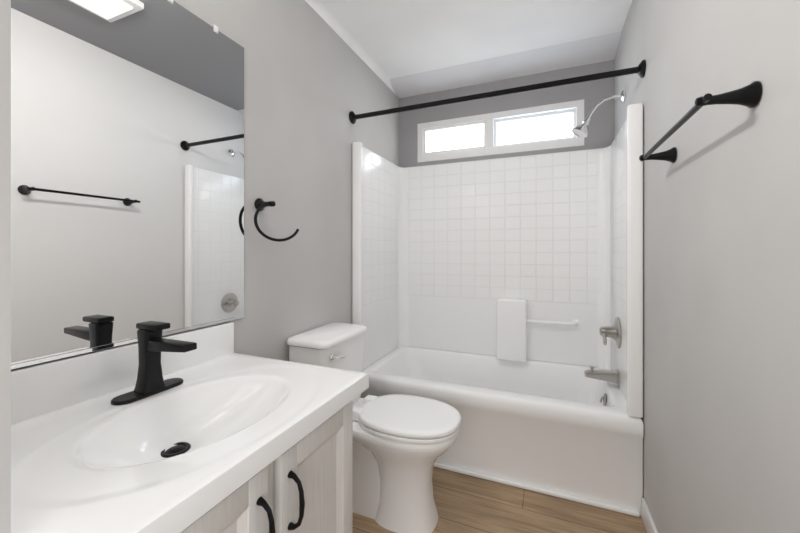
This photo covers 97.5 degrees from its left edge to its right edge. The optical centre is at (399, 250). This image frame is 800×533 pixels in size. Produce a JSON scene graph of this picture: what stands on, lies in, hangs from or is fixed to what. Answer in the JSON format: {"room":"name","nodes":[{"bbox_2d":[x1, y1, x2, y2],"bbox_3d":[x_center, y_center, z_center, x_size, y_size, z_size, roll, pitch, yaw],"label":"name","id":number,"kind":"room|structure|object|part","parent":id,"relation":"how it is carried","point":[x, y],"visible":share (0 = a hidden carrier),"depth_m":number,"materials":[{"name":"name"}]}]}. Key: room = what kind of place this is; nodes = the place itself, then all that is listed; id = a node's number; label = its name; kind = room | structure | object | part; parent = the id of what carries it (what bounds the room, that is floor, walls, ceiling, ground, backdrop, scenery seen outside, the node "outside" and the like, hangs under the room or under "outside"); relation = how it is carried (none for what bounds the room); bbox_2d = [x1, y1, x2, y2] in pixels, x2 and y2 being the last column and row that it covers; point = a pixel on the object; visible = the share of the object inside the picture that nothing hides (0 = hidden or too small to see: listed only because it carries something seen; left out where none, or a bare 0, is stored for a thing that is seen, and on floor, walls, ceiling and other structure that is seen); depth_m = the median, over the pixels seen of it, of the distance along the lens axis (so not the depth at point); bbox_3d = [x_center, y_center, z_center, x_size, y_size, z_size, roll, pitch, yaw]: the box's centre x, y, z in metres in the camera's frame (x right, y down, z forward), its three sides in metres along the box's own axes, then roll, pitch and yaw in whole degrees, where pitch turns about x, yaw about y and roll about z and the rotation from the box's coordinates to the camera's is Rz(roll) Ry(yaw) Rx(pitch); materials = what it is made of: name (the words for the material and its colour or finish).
{"room":"bathroom","nodes":[
{"label":"bathroom","id":0,"kind":"room"},
{"bbox_2d":[11,0,398,370],"bbox_3d":[-0.686,-0.038,1.090,0.100,2.250,3.485,0,0,23],"label":"wall","id":1,"kind":"structure","parent":0,"point":[312,79],"depth_m":1.53,"materials":[{"name":"grey paint"}]},
{"bbox_2d":[11,0,244,369],"bbox_3d":[-0.698,-0.248,0.914,0.010,0.974,0.735,0,0,23],"label":"mirror","id":2,"kind":"object","parent":1,"relation":"attached to","point":[127,166],"visible":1,"depth_m":0.89,"materials":[{"name":"clear glass"}]},
{"bbox_2d":[254,198,298,241],"bbox_3d":[-0.479,-0.117,1.335,0.091,0.164,0.188,0,0,23],"label":"towel ring","id":3,"kind":"object","parent":1,"relation":"attached to","point":[260,204],"visible":1,"depth_m":1.30,"materials":[{"name":"black metal"}]},
{"bbox_2d":[320,0,631,78],"bbox_3d":[-0.006,-1.213,0.807,1.572,0.100,3.485,0,0,23],"label":"ceiling","id":4,"kind":"structure","parent":0,"point":[396,38],"depth_m":1.82,"materials":[{"name":"white paint"}]},
{"bbox_2d":[305,0,396,95],"bbox_3d":[-0.624,-1.145,1.064,0.035,0.035,3.285,0,0,23],"label":"cove","id":5,"kind":"object","parent":4,"relation":"attached to","point":[327,16],"visible":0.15,"depth_m":1.90,"materials":[{"name":"white paint"}]},
{"bbox_2d":[353,467,646,532],"bbox_3d":[-0.006,1.137,0.807,1.572,0.100,3.485,0,0,23],"label":"floor","id":6,"kind":"structure","parent":0,"point":[467,503],"depth_m":1.45,"materials":[{"name":"brown wood"}]},
{"bbox_2d":[11,321,368,532],"bbox_3d":[-0.465,0.631,0.784,0.536,0.912,0.679,0,0,23],"label":"bathroom vanity","id":7,"kind":"object","parent":6,"relation":"on","point":[201,430],"visible":0.98,"depth_m":0.74,"materials":[{"name":"ceramic"}]},
{"bbox_2d":[110,321,196,405],"bbox_3d":[-0.558,0.260,0.837,0.171,0.170,0.160,0,0,23],"label":"faucet","id":8,"kind":"object","parent":7,"relation":"on","point":[150,388],"depth_m":0.84,"materials":[{"name":"black metal"}]},
{"bbox_2d":[287,323,460,532],"bbox_3d":[-0.091,0.723,1.481,0.689,0.729,0.375,0,0,23],"label":"toilet","id":9,"kind":"object","parent":6,"relation":"on","point":[402,443],"visible":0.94,"depth_m":1.39,"materials":[{"name":"white ceramic"}]},
{"bbox_3d":[-0.312,0.373,1.573,0.210,0.030,0.375,0,0,23],"label":"tank","id":10,"kind":"part","parent":9,"relation":"part of","materials":[{"name":"white ceramic"}]},
{"bbox_3d":[-0.255,0.433,1.442,0.026,0.031,0.085,0,0,23],"label":"flush lever","id":11,"kind":"part","parent":9,"relation":"part of","materials":[{"name":"silver metal"}]},
{"bbox_3d":[0.025,0.678,1.446,0.447,0.042,0.327,0,0,23],"label":"seat","id":12,"kind":"part","parent":9,"relation":"part of","materials":[{"name":"white plastic"}]},
{"bbox_2d":[352,90,643,516],"bbox_3d":[0.492,0.131,2.002,1.367,1.912,0.690,0,0,23],"label":"bathtub","id":13,"kind":"object","parent":6,"relation":"on","point":[497,303],"visible":0.83,"depth_m":2.12,"materials":[{"name":"acrylic"},{"name":"fiberglass"}]},
{"bbox_2d":[399,60,613,167],"bbox_3d":[0.644,-0.038,2.369,1.372,2.250,0.100,0,0,23],"label":"wall","id":14,"kind":"structure","parent":0,"point":[600,125],"depth_m":2.26,"materials":[{"name":"grey paint"}]},
{"bbox_2d":[418,99,583,161],"bbox_3d":[0.634,-0.778,2.362,1.076,0.286,0.072,0,0,23],"label":"window","id":15,"kind":"structure","parent":14,"relation":"in","point":[548,126],"depth_m":2.33,"materials":[{"name":"white glass"}]},
{"bbox_2d":[390,31,621,98],"bbox_3d":[0.583,-1.143,2.222,1.372,0.040,0.220,0,0,23],"label":"ceiling slope","id":16,"kind":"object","parent":14,"relation":"attached to","point":[596,49],"visible":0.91,"depth_m":2.17,"materials":[{"name":"paint"}]},
{"bbox_2d":[614,0,799,532],"bbox_3d":[0.673,-0.038,0.524,0.100,2.250,3.485,0,0,23],"label":"wall","id":17,"kind":"structure","parent":0,"point":[720,418],"depth_m":0.81,"materials":[{"name":"grey paint"}]},
{"bbox_2d":[349,60,645,123],"bbox_3d":[0.365,-0.745,1.698,1.369,0.068,0.068,0,0,23],"label":"rail","id":18,"kind":"object","parent":17,"relation":"attached to","point":[640,69],"visible":1,"depth_m":1.63,"materials":[{"name":"black metal"}]},
{"bbox_2d":[641,498,657,532],"bbox_3d":[0.488,1.044,0.228,0.012,0.085,2.595,0,0,23],"label":"baseboard","id":19,"kind":"structure","parent":17,"relation":"attached to","point":[648,522],"depth_m":1.35,"materials":[{"name":"white wood"}]},
{"bbox_2d":[639,81,761,162],"bbox_3d":[0.724,-0.299,0.900,0.092,0.048,0.506,0,0,23],"label":"towel bar","id":20,"kind":"object","parent":17,"relation":"attached to","point":[749,96],"visible":1,"depth_m":0.69,"materials":[{"name":"black metal"}]},
{"bbox_3d":[-0.681,-0.038,0.435,0.412,2.250,0.120,0,0,23],"label":"wall","id":21,"kind":"structure","parent":0,"visible":0},
{"bbox_2d":[0,0,10,532],"bbox_3d":[-0.486,0.062,0.348,0.015,2.050,0.138,0,0,23],"label":"door frame","id":22,"kind":"structure","parent":21,"relation":"attached to","point":[5,266],"depth_m":0.40,"materials":[{"name":"grey paint"}]}
]}

